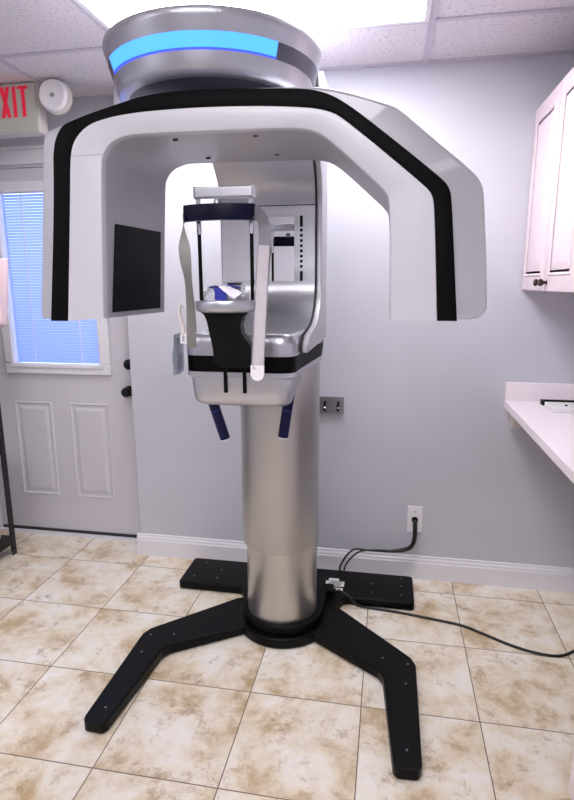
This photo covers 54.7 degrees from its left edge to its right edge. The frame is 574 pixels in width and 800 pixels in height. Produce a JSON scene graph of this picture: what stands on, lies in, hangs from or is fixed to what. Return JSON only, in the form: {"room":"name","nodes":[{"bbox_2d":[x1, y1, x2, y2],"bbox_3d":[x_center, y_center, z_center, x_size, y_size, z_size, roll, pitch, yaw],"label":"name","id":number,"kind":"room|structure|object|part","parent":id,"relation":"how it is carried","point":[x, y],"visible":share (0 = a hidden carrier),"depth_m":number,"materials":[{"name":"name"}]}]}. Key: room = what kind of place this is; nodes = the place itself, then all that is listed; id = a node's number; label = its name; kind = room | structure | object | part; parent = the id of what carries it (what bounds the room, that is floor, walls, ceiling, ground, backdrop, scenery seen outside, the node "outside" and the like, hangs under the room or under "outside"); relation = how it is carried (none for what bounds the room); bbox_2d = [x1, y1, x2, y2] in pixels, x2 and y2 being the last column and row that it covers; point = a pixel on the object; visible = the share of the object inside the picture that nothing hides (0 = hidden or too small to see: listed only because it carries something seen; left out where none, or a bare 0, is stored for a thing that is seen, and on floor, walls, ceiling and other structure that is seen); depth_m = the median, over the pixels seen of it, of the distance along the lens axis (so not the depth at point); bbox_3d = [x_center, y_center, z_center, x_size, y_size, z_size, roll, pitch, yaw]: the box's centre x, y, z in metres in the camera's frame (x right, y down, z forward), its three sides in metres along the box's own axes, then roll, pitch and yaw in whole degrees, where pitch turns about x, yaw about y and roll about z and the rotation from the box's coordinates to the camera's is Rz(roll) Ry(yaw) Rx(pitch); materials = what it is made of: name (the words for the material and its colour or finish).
{"room":"radiology room","nodes":[
{"label":"radiology room","id":0,"kind":"room"},
{"bbox_2d":[0,98,113,525],"bbox_3d":[-1.400,-0.379,3.183,1.258,2.400,0.120,2,12,10],"label":"wall","id":1,"kind":"structure","parent":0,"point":[79,108],"depth_m":2.86,"materials":[{"name":"grey paint"}]},
{"bbox_2d":[0,168,140,537],"bbox_3d":[-1.295,-0.211,3.129,0.927,2.065,0.108,2,12,10],"label":"door","id":2,"kind":"structure","parent":1,"relation":"attached to","point":[66,403],"depth_m":3.18,"materials":[{"name":"grey paint"}]},
{"bbox_2d":[1,194,99,363],"bbox_3d":[-1.288,-0.657,3.056,0.523,0.911,0.007,2,12,10],"label":"blind","id":3,"kind":"object","parent":2,"relation":"attached to","point":[37,339],"depth_m":3.10,"materials":[{"name":"plastic"}]},
{"bbox_3d":[-1.289,-0.656,3.050,0.289,0.915,0.003,2,12,10],"label":"blind cord","id":4,"kind":"part","parent":2,"relation":"part of","materials":[{"name":"white plastic"}]},
{"bbox_3d":[-0.881,-0.044,3.063,0.060,0.060,0.062,2,12,10],"label":"knob","id":5,"kind":"part","parent":2,"relation":"part of","materials":[{"name":"black metal"}]},
{"bbox_2d":[0,531,573,799],"bbox_3d":[-0.685,1.383,0.825,3.615,0.080,5.580,2,12,10],"label":"floor","id":6,"kind":"structure","parent":0,"point":[237,717],"depth_m":2.03,"materials":[{"name":"tile"}]},
{"bbox_2d":[0,405,16,554],"bbox_3d":[-1.761,-0.091,2.792,0.425,2.000,0.340,2,12,10],"label":"shelving unit","id":7,"kind":"object","parent":6,"relation":"on","point":[6,541],"visible":1,"depth_m":3.04,"materials":[{"name":"grey metal"}]},
{"bbox_2d":[0,258,8,327],"bbox_3d":[-1.444,-0.531,2.598,0.239,0.400,0.228,2,12,10],"label":"hanging cloth","id":8,"kind":"object","parent":7,"relation":"hanging from","point":[4,262],"visible":1,"depth_m":2.63,"materials":[{"name":"pink"}]},
{"bbox_3d":[-1.758,0.805,2.981,0.419,0.039,0.334,2,12,10],"label":"shelf","id":9,"kind":"part","parent":7,"relation":"part of","materials":[{"name":"grey metal"}]},
{"bbox_2d":[41,4,486,780],"bbox_3d":[-0.006,-0.033,2.088,1.226,2.161,1.179,2,12,10],"label":"machine","id":10,"kind":"object","parent":6,"relation":"on","point":[242,92],"visible":1,"depth_m":1.56,"materials":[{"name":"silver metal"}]},
{"bbox_3d":[-0.456,1.011,2.271,0.321,0.042,0.915,10,16,40],"label":"stand leg","id":11,"kind":"part","parent":10,"relation":"part of","materials":[{"name":"black metal"}]},
{"bbox_2d":[172,333,183,374],"bbox_3d":[-0.327,-0.138,1.655,0.017,0.119,0.075,2,12,10],"label":"plastic bag","id":12,"kind":"object","parent":10,"relation":"hanging from","point":[178,348],"visible":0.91,"depth_m":1.64,"materials":[{"name":"white"}]},
{"bbox_3d":[-0.238,-0.370,1.524,0.010,0.198,0.010,2,12,10],"label":"support rod","id":13,"kind":"part","parent":10,"relation":"part of","materials":[{"name":"black plastic"}]},
{"bbox_3d":[-0.182,-0.516,1.450,0.020,0.015,0.020,2,12,10],"label":"band knob","id":14,"kind":"part","parent":10,"relation":"part of","materials":[{"name":"silver metal"}]},
{"bbox_3d":[-0.235,0.052,1.878,0.082,0.173,0.035,-1,12,-2],"label":"handle","id":15,"kind":"part","parent":10,"relation":"part of","materials":[{"name":"blue plastic"}]},
{"bbox_2d":[204,284,245,300],"bbox_3d":[-0.167,-0.294,1.513,0.114,0.044,0.070,4,13,19],"label":"packet","id":16,"kind":"object","parent":10,"relation":"on","point":[219,293],"visible":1,"depth_m":1.50,"materials":[{"name":"blue plastic"}]},
{"bbox_3d":[-0.094,-0.365,1.499,0.010,0.198,0.010,2,12,10],"label":"support rod","id":17,"kind":"part","parent":10,"relation":"part of","materials":[{"name":"black plastic"}]},
{"bbox_2d":[187,328,321,356],"bbox_3d":[-0.063,-0.237,1.982,0.366,0.064,0.770,2,12,10],"label":"tray","id":18,"kind":"object","parent":10,"relation":"on","point":[280,342],"depth_m":1.64,"materials":[{"name":"silver metal"}]},
{"bbox_2d":[222,216,293,280],"bbox_3d":[-0.103,-0.534,1.973,0.261,0.220,0.003,2,12,10],"label":"mirror","id":19,"kind":"object","parent":10,"relation":"attached to","point":[235,233],"depth_m":1.97,"materials":[{"name":"white mirror"}]},
{"bbox_3d":[-0.076,-0.532,1.605,1.226,0.576,0.360,2,12,10],"label":"gantry arm","id":20,"kind":"part","parent":10,"relation":"part of","materials":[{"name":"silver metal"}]},
{"bbox_3d":[-0.002,0.050,1.860,0.058,0.158,0.035,2,12,10],"label":"handle","id":21,"kind":"part","parent":10,"relation":"part of","materials":[{"name":"blue plastic"}]},
{"bbox_3d":[0.039,0.914,2.724,1.138,0.040,0.325,2,12,10],"label":"plate","id":22,"kind":"part","parent":10,"relation":"part of","materials":[{"name":"black metal"}]},
{"bbox_2d":[344,549,386,569],"bbox_3d":[0.396,0.809,2.814,0.218,0.119,0.015,1,12,3],"label":"power cable","id":23,"kind":"object","parent":10,"relation":"on","point":[353,555],"visible":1,"depth_m":2.81,"materials":[{"name":"black plastic"}]},
{"bbox_3d":[0.332,1.038,2.130,0.321,0.042,0.915,-5,13,-20],"label":"stand leg","id":24,"kind":"part","parent":10,"relation":"part of","materials":[{"name":"black metal"}]},
{"bbox_2d":[335,590,573,657],"bbox_3d":[0.728,0.964,2.399,1.087,0.081,0.152,3,12,16],"label":"cable","id":25,"kind":"object","parent":6,"relation":"on","point":[336,591],"visible":1,"depth_m":2.44,"materials":[{"name":"black plastic"}]},
{"bbox_2d":[0,0,573,96],"bbox_3d":[-0.714,-1.020,0.203,3.615,0.080,5.350,2,12,10],"label":"ceiling","id":26,"kind":"structure","parent":0,"point":[26,26],"depth_m":2.14,"materials":[{"name":"tile"}]},
{"bbox_2d":[0,82,47,138],"bbox_3d":[-1.321,-1.379,2.651,0.335,0.220,0.080,2,12,10],"label":"exit sign","id":27,"kind":"object","parent":26,"relation":"attached to","point":[22,113],"visible":0.9,"depth_m":2.61,"materials":[{"name":"white plastic"}]},
{"bbox_2d":[39,79,72,114],"bbox_3d":[-1.073,-1.398,2.579,0.182,0.150,0.106,2,12,10],"label":"lamp","id":28,"kind":"object","parent":27,"relation":"attached to","point":[55,95],"visible":1,"depth_m":2.54,"materials":[{"name":"white plastic"}]},
{"bbox_2d":[74,0,431,31],"bbox_3d":[-0.115,-1.311,1.795,1.154,0.012,0.588,2,12,10],"label":"recessed light","id":29,"kind":"object","parent":26,"relation":"in","point":[310,15],"visible":0.5,"depth_m":1.89,"materials":[{"name":"white"}]},
{"bbox_2d":[0,0,573,84],"bbox_3d":[-0.716,-0.976,0.202,3.415,0.006,5.130,2,12,10],"label":"trim","id":30,"kind":"structure","parent":26,"relation":"attached to","point":[433,19],"depth_m":2.01,"materials":[{"name":"silver metal"}]},
{"bbox_2d":[113,53,573,567],"bbox_3d":[0.364,-0.303,2.790,2.357,2.400,0.275,2,12,10],"label":"wall","id":31,"kind":"structure","parent":0,"point":[423,422],"depth_m":2.66,"materials":[{"name":"grey paint"}]},
{"bbox_2d":[0,145,42,527],"bbox_3d":[-1.312,-0.256,3.118,1.053,2.185,0.024,2,12,10],"label":"door frame","id":32,"kind":"structure","parent":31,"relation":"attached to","point":[30,154],"depth_m":2.91,"materials":[{"name":"white"}]},
{"bbox_2d":[0,526,136,541],"bbox_3d":[-1.284,0.797,3.385,0.995,0.014,0.130,2,12,10],"label":"threshold","id":33,"kind":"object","parent":31,"relation":"attached to","point":[130,539],"depth_m":3.33,"materials":[{"name":"white"}]},
{"bbox_2d":[73,49,573,99],"bbox_3d":[-0.716,-0.975,0.202,3.415,0.008,5.130,2,12,10],"label":"trim","id":34,"kind":"structure","parent":31,"relation":"attached to","point":[572,50],"depth_m":2.35,"materials":[{"name":"silver metal"}]},
{"bbox_2d":[319,396,343,413],"bbox_3d":[0.211,0.028,2.724,0.132,0.082,0.042,2,12,10],"label":"wall bracket","id":35,"kind":"object","parent":31,"relation":"attached to","point":[328,405],"visible":0.91,"depth_m":2.74,"materials":[{"name":"silver metal"}]},
{"bbox_2d":[137,533,573,592],"bbox_3d":[0.285,0.839,2.895,2.273,0.124,0.016,2,12,10],"label":"baseboard","id":36,"kind":"structure","parent":31,"relation":"attached to","point":[479,572],"depth_m":2.83,"materials":[{"name":"white wood"}]},
{"bbox_2d":[407,506,422,531],"bbox_3d":[0.640,0.598,2.777,0.073,0.138,0.019,2,12,10],"label":"wall outlet","id":37,"kind":"object","parent":31,"relation":"attached to","point":[414,512],"visible":0.99,"depth_m":2.78,"materials":[{"name":"white plastic"}]},
{"bbox_2d":[339,519,416,570],"bbox_3d":[0.456,0.731,2.798,0.386,0.280,0.046,1,12,4],"label":"power cable","id":38,"kind":"object","parent":37,"relation":"attached to","point":[414,537],"visible":1,"depth_m":2.78,"materials":[{"name":"black plastic"}]},
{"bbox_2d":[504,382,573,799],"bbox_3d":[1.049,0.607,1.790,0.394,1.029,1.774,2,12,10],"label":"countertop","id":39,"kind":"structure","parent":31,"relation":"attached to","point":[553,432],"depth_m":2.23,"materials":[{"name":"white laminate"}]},
{"bbox_2d":[540,399,573,412],"bbox_3d":[1.214,0.027,2.399,0.182,0.020,0.182,2,12,10],"label":"tray","id":40,"kind":"object","parent":39,"relation":"on","point":[556,406],"visible":1,"depth_m":2.41,"materials":[{"name":"white plastic"}]},
{"bbox_3d":[1.227,0.013,2.466,0.182,0.020,0.042,2,12,10],"label":"rail","id":41,"kind":"part","parent":40,"relation":"part of","materials":[{"name":"black plastic"}]},
{"bbox_3d":[0.960,0.784,1.244,0.364,0.908,0.580,2,12,10],"label":"support panel","id":42,"kind":"part","parent":39,"relation":"part of","materials":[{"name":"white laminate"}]},
{"bbox_2d":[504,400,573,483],"bbox_3d":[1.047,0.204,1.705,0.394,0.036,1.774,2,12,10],"label":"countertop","id":43,"kind":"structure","parent":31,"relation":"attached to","point":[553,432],"depth_m":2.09,"materials":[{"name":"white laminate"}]},
{"bbox_2d":[505,382,573,401],"bbox_3d":[1.205,-0.034,2.538,0.393,0.085,0.017,2,12,10],"label":"backsplash","id":44,"kind":"structure","parent":31,"relation":"attached to","point":[514,391],"depth_m":2.54,"materials":[{"name":"white laminate"}]},
{"bbox_3d":[1.004,0.270,0.065,0.100,2.400,4.975,2,12,10],"label":"wall","id":45,"kind":"structure","parent":0,"visible":0},
{"bbox_2d":[522,67,573,292],"bbox_3d":[1.139,-0.771,2.017,0.389,0.740,0.744,2,12,10],"label":"upper cabinet","id":46,"kind":"object","parent":45,"relation":"attached to","point":[548,265],"visible":1,"depth_m":2.04,"materials":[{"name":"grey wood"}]},
{"bbox_3d":[0.970,-0.455,2.149,0.030,0.029,0.029,2,12,10],"label":"knob","id":47,"kind":"part","parent":46,"relation":"part of","materials":[{"name":"brown metal"}]},
{"bbox_3d":[0.957,-0.441,2.083,0.030,0.029,0.029,2,12,10],"label":"knob","id":48,"kind":"part","parent":46,"relation":"part of","materials":[{"name":"brown metal"}]},
{"bbox_3d":[0.951,-0.738,1.865,0.023,0.732,0.364,2,12,10],"label":"door","id":49,"kind":"part","parent":46,"relation":"part of","materials":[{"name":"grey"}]}
]}

